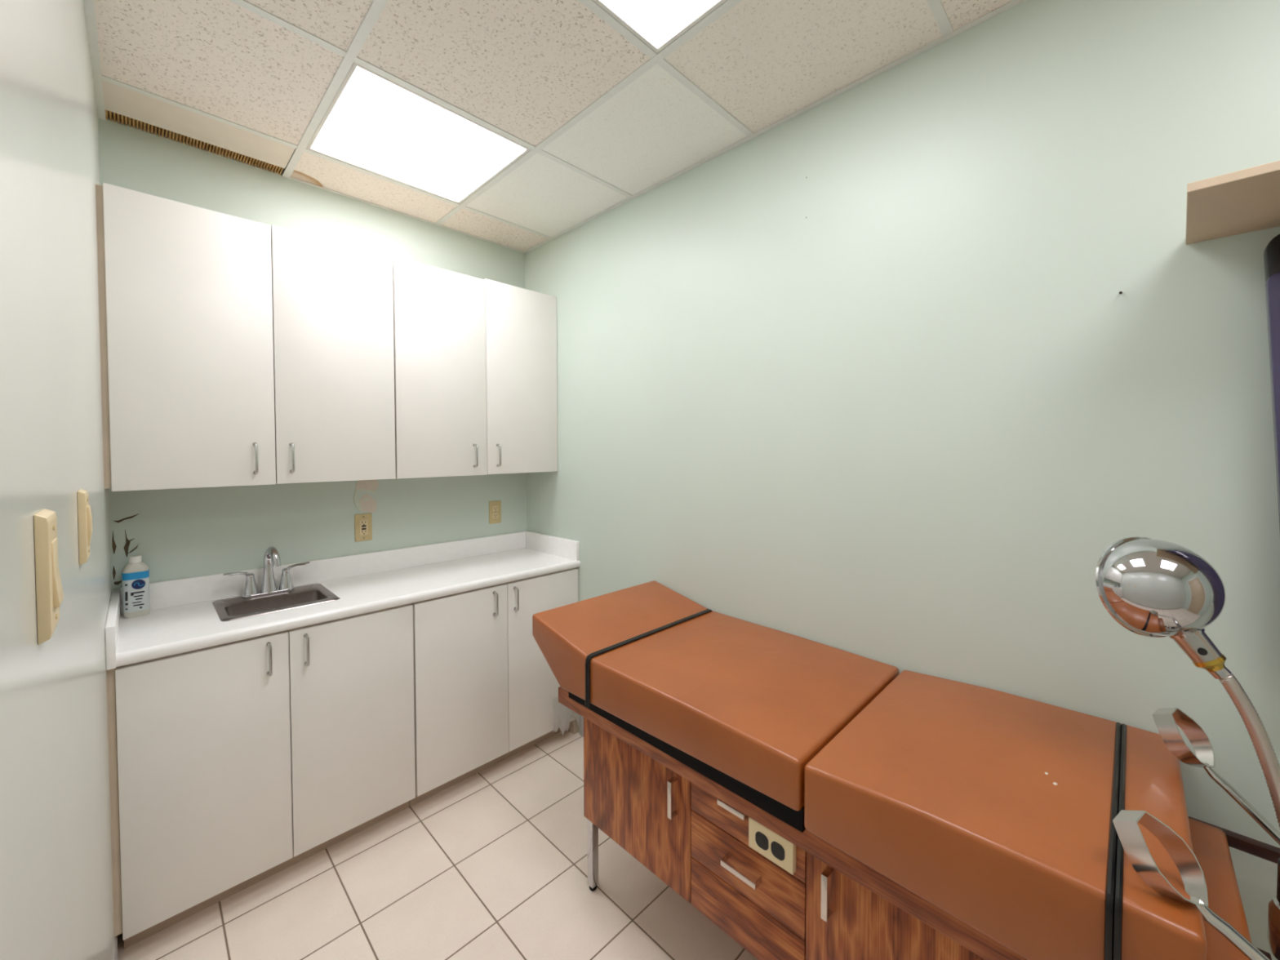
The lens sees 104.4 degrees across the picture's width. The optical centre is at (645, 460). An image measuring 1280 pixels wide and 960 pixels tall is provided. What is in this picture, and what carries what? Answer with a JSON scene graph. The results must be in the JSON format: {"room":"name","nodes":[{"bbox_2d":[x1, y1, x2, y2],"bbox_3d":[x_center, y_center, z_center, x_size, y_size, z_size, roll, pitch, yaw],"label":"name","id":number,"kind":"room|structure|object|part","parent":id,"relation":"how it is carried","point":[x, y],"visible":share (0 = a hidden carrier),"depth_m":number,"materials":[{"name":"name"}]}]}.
{"room":"examination room","nodes":[
{"label":"examination room","id":0,"kind":"room"},
{"bbox_2d":[0,0,114,959],"bbox_3d":[-0.365,0.056,0.185,4.178,2.800,0.100,1,2,44],"label":"wall","id":1,"kind":"structure","parent":0,"point":[56,897],"depth_m":0.60,"materials":[{"name":"green paint"}]},
{"bbox_2d":[33,508,63,644],"bbox_3d":[-0.629,0.119,0.525,0.074,0.130,0.014,1,2,44],"label":"light switch","id":2,"kind":"object","parent":1,"relation":"attached to","point":[49,590],"visible":1,"depth_m":0.50,"materials":[{"name":"beige plastic"}]},
{"bbox_2d":[76,488,92,564],"bbox_3d":[-0.980,0.114,0.869,0.072,0.125,0.014,1,2,44],"label":"light switch","id":3,"kind":"object","parent":1,"relation":"attached to","point":[84,512],"visible":1,"depth_m":0.84,"materials":[{"name":"beige plastic"}]},
{"bbox_2d":[113,936,118,959],"bbox_3d":[-0.161,1.413,0.098,3.720,0.090,0.010,1,2,44],"label":"baseboard","id":4,"kind":"structure","parent":1,"relation":"attached to","point":[115,948],"depth_m":1.37,"materials":[{"name":"grey plastic"}]},
{"bbox_2d":[97,117,527,603],"bbox_3d":[-1.286,0.004,2.297,0.105,2.800,1.827,1,2,44],"label":"wall","id":5,"kind":"structure","parent":0,"point":[178,533],"depth_m":2.04,"materials":[{"name":"green paint"}]},
{"bbox_2d":[95,182,395,491],"bbox_3d":[-1.415,-0.373,1.847,0.337,0.914,0.818,1,2,44],"label":"upper cabinet","id":6,"kind":"object","parent":5,"relation":"attached to","point":[235,351],"visible":1,"depth_m":1.68,"materials":[{"name":"white laminate"}]},
{"bbox_3d":[-1.461,-0.366,1.619,0.018,0.910,0.398,1,2,44],"label":"door","id":7,"kind":"part","parent":6,"relation":"part of","materials":[{"name":"white laminate"}]},
{"bbox_3d":[-1.343,-0.006,1.712,0.032,0.111,0.013,1,2,44],"label":"handle","id":8,"kind":"part","parent":6,"relation":"part of","materials":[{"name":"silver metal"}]},
{"bbox_3d":[-1.270,-0.008,1.786,0.032,0.111,0.013,1,2,44],"label":"handle","id":9,"kind":"part","parent":6,"relation":"part of","materials":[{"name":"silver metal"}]},
{"bbox_3d":[-1.179,-0.376,1.906,0.018,0.912,0.399,1,2,44],"label":"door","id":10,"kind":"part","parent":6,"relation":"part of","materials":[{"name":"white laminate"}]},
{"bbox_2d":[120,531,525,615],"bbox_3d":[-1.243,0.468,2.268,0.019,0.094,1.587,1,2,44],"label":"backsplash","id":11,"kind":"structure","parent":5,"relation":"attached to","point":[179,592],"depth_m":2.15,"materials":[{"name":"white laminate"}]},
{"bbox_2d":[354,513,372,542],"bbox_3d":[-1.272,0.303,2.241,0.010,0.122,0.070,1,2,44],"label":"wall outlet","id":12,"kind":"object","parent":5,"relation":"attached to","point":[363,522],"visible":1,"depth_m":2.24,"materials":[{"name":"beige plastic"}]},
{"bbox_2d":[359,520,368,535],"bbox_3d":[-1.271,0.303,2.240,0.004,0.068,0.033,1,2,44],"label":"receptacle","id":13,"kind":"object","parent":12,"relation":"attached to","point":[363,524],"depth_m":2.24,"materials":[{"name":"beige plastic"}]},
{"bbox_2d":[392,256,557,478],"bbox_3d":[-0.844,-0.393,2.428,0.337,0.919,0.804,1,2,44],"label":"upper cabinet","id":14,"kind":"object","parent":5,"relation":"attached to","point":[475,358],"visible":0.97,"depth_m":2.28,"materials":[{"name":"white laminate"}]},
{"bbox_3d":[-0.895,-0.383,2.195,0.018,0.912,0.401,1,2,44],"label":"door","id":15,"kind":"part","parent":14,"relation":"part of","materials":[{"name":"white laminate"}]},
{"bbox_3d":[-0.780,-0.022,2.284,0.032,0.111,0.013,1,2,44],"label":"handle","id":16,"kind":"part","parent":14,"relation":"part of","materials":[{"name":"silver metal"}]},
{"bbox_3d":[-0.699,-0.024,2.368,0.032,0.111,0.013,1,2,44],"label":"handle","id":17,"kind":"part","parent":14,"relation":"part of","materials":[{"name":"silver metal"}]},
{"bbox_3d":[-0.613,-0.395,2.483,0.018,0.917,0.400,1,2,44],"label":"door","id":18,"kind":"part","parent":14,"relation":"part of","materials":[{"name":"white laminate"}]},
{"bbox_2d":[488,500,501,524],"bbox_3d":[-0.819,0.283,2.705,0.009,0.122,0.070,1,2,44],"label":"wall outlet","id":19,"kind":"object","parent":5,"relation":"attached to","point":[495,507],"visible":1,"depth_m":2.70,"materials":[{"name":"beige plastic"}]},
{"bbox_2d":[492,506,497,511],"bbox_3d":[-0.817,0.263,2.703,0.003,0.029,0.033,1,2,44],"label":"receptacle","id":20,"kind":"object","parent":19,"relation":"attached to","point":[494,508],"depth_m":2.70,"materials":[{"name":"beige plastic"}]},
{"bbox_2d":[493,507,498,518],"bbox_3d":[-0.817,0.286,2.703,0.004,0.061,0.033,1,2,44],"label":"receptacle","id":21,"kind":"object","parent":19,"relation":"attached to","point":[495,510],"depth_m":2.70,"materials":[{"name":"beige plastic"}]},
{"bbox_2d":[116,730,757,959],"bbox_3d":[0.242,1.488,0.837,4.378,0.100,1.827,1,2,44],"label":"floor","id":22,"kind":"structure","parent":0,"point":[492,864],"depth_m":1.61,"materials":[{"name":"beige tile"}]},
{"bbox_2d":[106,603,415,948],"bbox_3d":[-1.352,0.990,1.819,0.510,0.852,0.815,1,2,44],"label":"base cabinet","id":23,"kind":"object","parent":22,"relation":"on","point":[233,765],"visible":0.96,"depth_m":1.59,"materials":[{"name":"white plastic"}]},
{"bbox_3d":[-1.335,0.961,1.531,0.018,0.767,0.395,1,2,44],"label":"door","id":24,"kind":"part","parent":23,"relation":"part of","materials":[{"name":"white plastic"}]},
{"bbox_3d":[-1.217,0.646,1.608,0.032,0.109,0.013,1,2,44],"label":"handle","id":25,"kind":"part","parent":23,"relation":"part of","materials":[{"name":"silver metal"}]},
{"bbox_3d":[-1.145,0.644,1.681,0.032,0.109,0.013,1,2,44],"label":"handle","id":26,"kind":"part","parent":23,"relation":"part of","materials":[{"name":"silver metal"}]},
{"bbox_2d":[105,530,580,670],"bbox_3d":[-1.073,0.488,2.101,0.496,0.130,1.626,1,2,44],"label":"countertop","id":27,"kind":"structure","parent":23,"relation":"on","point":[182,617],"depth_m":1.95,"materials":[{"name":"white laminate"}]},
{"bbox_2d":[121,555,150,617],"bbox_3d":[-1.736,0.428,1.692,0.047,0.202,0.066,1,2,44],"label":"bottle","id":28,"kind":"object","parent":27,"relation":"on","point":[135,575],"visible":1,"depth_m":1.68,"materials":[{"name":"plastic"}]},
{"bbox_2d":[222,546,310,599],"bbox_3d":[-1.444,0.426,1.908,0.118,0.189,0.270,1,2,44],"label":"faucet","id":29,"kind":"object","parent":27,"relation":"on","point":[272,559],"visible":1,"depth_m":1.91,"materials":[{"name":"silver metal"}]},
{"bbox_3d":[-1.525,0.463,1.872,0.048,0.097,0.104,1,2,44],"label":"lever handle","id":30,"kind":"part","parent":29,"relation":"part of","materials":[{"name":"silver metal"}]},
{"bbox_3d":[-1.467,0.514,1.933,0.052,0.012,0.164,1,2,44],"label":"plate","id":31,"kind":"part","parent":29,"relation":"part of","materials":[{"name":"silver metal"}]},
{"bbox_3d":[-1.444,0.421,1.909,0.118,0.178,0.056,1,2,44],"label":"spout","id":32,"kind":"part","parent":29,"relation":"part of","materials":[{"name":"silver metal"}]},
{"bbox_3d":[-1.409,0.459,1.991,0.048,0.096,0.104,1,2,44],"label":"lever handle","id":33,"kind":"part","parent":29,"relation":"part of","materials":[{"name":"silver metal"}]},
{"bbox_2d":[212,583,339,621],"bbox_3d":[-1.380,0.581,1.861,0.315,0.118,0.345,1,2,44],"label":"sink","id":34,"kind":"object","parent":27,"relation":"in","point":[237,607],"visible":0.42,"depth_m":1.87,"materials":[{"name":"silver metal"}]},
{"bbox_3d":[-1.055,0.953,1.816,0.018,0.767,0.398,1,2,44],"label":"door","id":35,"kind":"part","parent":23,"relation":"part of","materials":[{"name":"white plastic"}]},
{"bbox_2d":[408,567,580,806],"bbox_3d":[-0.781,0.975,2.401,0.510,0.852,0.808,1,2,44],"label":"base cabinet","id":36,"kind":"object","parent":22,"relation":"on","point":[486,692],"visible":0.7,"depth_m":2.16,"materials":[{"name":"white plastic"}]},
{"bbox_3d":[-0.769,0.946,2.107,0.018,0.767,0.404,1,2,44],"label":"door","id":37,"kind":"part","parent":36,"relation":"part of","materials":[{"name":"white plastic"}]},
{"bbox_3d":[-0.656,0.631,2.179,0.032,0.109,0.013,1,2,44],"label":"handle","id":38,"kind":"part","parent":36,"relation":"part of","materials":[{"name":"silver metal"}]},
{"bbox_3d":[-0.585,0.629,2.252,0.032,0.109,0.013,1,2,44],"label":"handle","id":39,"kind":"part","parent":36,"relation":"part of","materials":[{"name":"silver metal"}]},
{"bbox_3d":[-0.487,0.938,2.395,0.018,0.767,0.398,1,2,44],"label":"door","id":40,"kind":"part","parent":36,"relation":"part of","materials":[{"name":"white plastic"}]},
{"bbox_3d":[-0.379,1.358,2.562,0.068,0.074,0.030,1,2,44],"label":"panel","id":41,"kind":"part","parent":36,"relation":"part of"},
{"bbox_2d":[532,580,1279,959],"bbox_3d":[0.452,0.957,1.311,1.769,0.938,0.624,1,2,44],"label":"exam table","id":42,"kind":"object","parent":22,"relation":"on","point":[811,800],"visible":1,"depth_m":1.04,"materials":[{"name":"orange leather"}]},
{"bbox_3d":[-0.174,1.277,1.643,0.027,0.256,0.027,1,2,44],"label":"leg","id":43,"kind":"part","parent":42,"relation":"part of","materials":[{"name":"silver metal"}]},
{"bbox_3d":[-0.036,0.983,1.454,0.443,0.344,0.018,1,2,44],"label":"door","id":44,"kind":"part","parent":42,"relation":"part of","materials":[{"name":"brown wood"}]},
{"bbox_3d":[0.072,0.893,1.315,0.013,0.098,0.028,1,2,44],"label":"handle","id":45,"kind":"part","parent":42,"relation":"part of","materials":[{"name":"metal"}]},
{"bbox_2d":[568,691,805,832],"bbox_3d":[0.245,0.732,1.516,0.800,0.052,0.587,1,2,44],"label":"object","id":46,"kind":"object","parent":42,"relation":"on","point":[795,819],"depth_m":1.18,"materials":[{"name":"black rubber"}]},
{"bbox_2d":[532,580,898,810],"bbox_3d":[0.176,0.631,1.579,0.989,0.203,0.615,1,2,44],"label":"cushion","id":47,"kind":"object","parent":42,"relation":"on","point":[748,705],"depth_m":1.39,"materials":[{"name":"brown leather"}]},
{"bbox_3d":[0.207,0.829,1.185,0.076,0.013,0.020,1,2,44],"label":"handle","id":48,"kind":"part","parent":42,"relation":"part of","materials":[{"name":"metal"}]},
{"bbox_3d":[0.223,0.966,1.167,0.096,0.013,0.028,1,2,44],"label":"handle","id":49,"kind":"part","parent":42,"relation":"part of","materials":[{"name":"metal"}]},
{"bbox_3d":[0.237,1.099,1.190,0.315,0.126,0.018,1,2,44],"label":"drawer","id":50,"kind":"part","parent":42,"relation":"part of","materials":[{"name":"brown wood"}]},
{"bbox_3d":[0.236,0.863,1.184,0.315,0.090,0.018,1,2,44],"label":"drawer","id":51,"kind":"part","parent":42,"relation":"part of","materials":[{"name":"brown wood"}]},
{"bbox_3d":[0.237,0.972,1.187,0.315,0.123,0.018,1,2,44],"label":"drawer","id":52,"kind":"part","parent":42,"relation":"part of","materials":[{"name":"brown wood"}]},
{"bbox_2d":[755,831,768,850],"bbox_3d":[0.263,0.860,1.122,0.033,0.034,0.002,1,2,44],"label":"receptacle","id":53,"kind":"object","parent":42,"relation":"attached to","point":[761,837],"depth_m":1.12,"materials":[{"name":"black plastic"}]},
{"bbox_2d":[748,817,795,874],"bbox_3d":[0.283,0.859,1.114,0.112,0.070,0.016,1,2,44],"label":"outlet plate","id":54,"kind":"object","parent":42,"relation":"attached to","point":[766,841],"depth_m":1.10,"materials":[{"name":"beige plastic"}]},
{"bbox_2d":[770,841,784,860],"bbox_3d":[0.291,0.861,1.094,0.033,0.034,0.002,1,2,44],"label":"receptacle","id":55,"kind":"object","parent":42,"relation":"attached to","point":[777,848],"depth_m":1.09,"materials":[{"name":"black plastic"}]},
{"bbox_3d":[0.416,0.787,1.367,1.414,0.050,0.580,1,2,44],"label":"rail","id":56,"kind":"part","parent":42,"relation":"part of","materials":[{"name":"brown wood"}]},
{"bbox_3d":[0.372,0.890,1.020,0.013,0.093,0.028,1,2,44],"label":"handle","id":57,"kind":"part","parent":42,"relation":"part of","materials":[{"name":"metal"}]},
{"bbox_3d":[0.542,0.997,0.888,0.536,0.344,0.018,1,2,44],"label":"door","id":58,"kind":"part","parent":42,"relation":"part of","materials":[{"name":"brown wood"}]},
{"bbox_2d":[804,670,1207,959],"bbox_3d":[0.729,0.677,1.037,0.546,0.165,0.615,1,2,44],"label":"seat cushion","id":59,"kind":"object","parent":42,"relation":"on","point":[996,809],"depth_m":0.88,"materials":[{"name":"orange leather"}]},
{"bbox_2d":[1188,817,1252,959],"bbox_3d":[0.954,0.761,0.832,0.062,0.072,0.455,1,2,44],"label":"cushion","id":60,"kind":"object","parent":42,"relation":"on","point":[1211,843],"depth_m":0.85,"materials":[{"name":"brown leather"}]},
{"bbox_3d":[0.811,0.663,0.624,0.174,0.127,0.027,1,2,44],"label":"stirrup arm","id":61,"kind":"part","parent":42,"relation":"part of","materials":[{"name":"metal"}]},
{"bbox_3d":[1.151,0.684,0.907,0.185,0.188,0.025,1,2,44],"label":"stirrup arm","id":62,"kind":"part","parent":42,"relation":"part of","materials":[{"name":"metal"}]},
{"bbox_3d":[0.987,0.851,0.856,0.118,0.052,0.050,1,2,44],"label":"foot frame","id":63,"kind":"part","parent":42,"relation":"part of","materials":[{"name":"silver metal"}]},
{"bbox_2d":[1095,536,1279,959],"bbox_3d":[1.030,0.791,0.861,0.383,1.290,0.244,1,2,44],"label":"gooseneck lamp","id":64,"kind":"object","parent":22,"relation":"on","point":[1152,588],"visible":1,"depth_m":0.85,"materials":[{"name":"silver metal"}]},
{"bbox_3d":[0.931,0.235,0.887,0.182,0.178,0.123,0,1,1],"label":"lamp shade","id":65,"kind":"part","parent":64,"relation":"part of","materials":[{"name":"silver metal"}]},
{"bbox_2d":[93,0,1013,251],"bbox_3d":[0.237,-1.242,0.768,4.178,0.236,1.627,1,2,44],"label":"ceiling","id":66,"kind":"structure","parent":0,"point":[525,68],"depth_m":1.47,"materials":[{"name":"tile"}]},
{"bbox_3d":[-1.526,-1.148,1.721,0.189,0.005,0.485,1,2,44],"label":"panel","id":67,"kind":"part","parent":66,"relation":"part of","materials":[{"name":"beige"}]},
{"bbox_2d":[306,62,530,204],"bbox_3d":[-0.837,-1.193,1.832,0.586,0.090,0.586,1,2,44],"label":"ceiling light","id":68,"kind":"object","parent":66,"relation":"attached to","point":[373,123],"visible":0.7,"depth_m":1.79,"materials":[{"name":"white plastic"}]},
{"bbox_2d":[101,0,953,238],"bbox_3d":[0.238,-1.137,0.771,4.178,0.032,1.627,1,2,44],"label":"grid","id":69,"kind":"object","parent":66,"relation":"attached to","point":[376,7],"depth_m":1.52,"materials":[{"name":"white metal"}]},
{"bbox_2d":[593,0,726,53],"bbox_3d":[0.036,-1.173,0.975,0.586,0.090,0.586,1,2,44],"label":"ceiling light","id":70,"kind":"object","parent":66,"relation":"attached to","point":[657,24],"visible":1,"depth_m":1.27,"materials":[{"name":"white plastic"}]},
{"bbox_2d":[524,0,1279,959],"bbox_3d":[0.844,0.022,1.417,4.178,2.800,0.101,1,2,44],"label":"wall","id":71,"kind":"structure","parent":0,"point":[871,375],"depth_m":1.31,"materials":[{"name":"green paint"}]},
{"bbox_2d":[83,0,1025,253],"bbox_3d":[0.238,-1.123,0.771,4.178,0.002,1.627,1,2,44],"label":"trim","id":72,"kind":"structure","parent":71,"relation":"attached to","point":[89,6],"depth_m":1.53,"materials":[{"name":"white metal"}]},
{"bbox_2d":[579,715,583,737],"bbox_3d":[0.982,1.382,1.241,3.690,0.090,0.010,1,2,44],"label":"baseboard","id":73,"kind":"structure","parent":71,"relation":"attached to","point":[581,725],"depth_m":2.52,"materials":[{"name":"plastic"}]},
{"bbox_2d":[1185,160,1279,244],"bbox_3d":[1.371,-0.451,0.596,0.992,0.015,0.315,1,2,44],"label":"wall shelf","id":74,"kind":"object","parent":71,"relation":"attached to","point":[1247,200],"visible":1,"depth_m":0.87,"materials":[{"name":"beige wood"}]},
{"bbox_2d":[1263,234,1279,529],"bbox_3d":[1.401,-0.004,0.745,0.615,0.883,0.078,1,2,44],"label":"wall monitor","id":75,"kind":"object","parent":71,"relation":"attached to","point":[1272,251],"visible":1,"depth_m":0.92,"materials":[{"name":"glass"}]}
]}

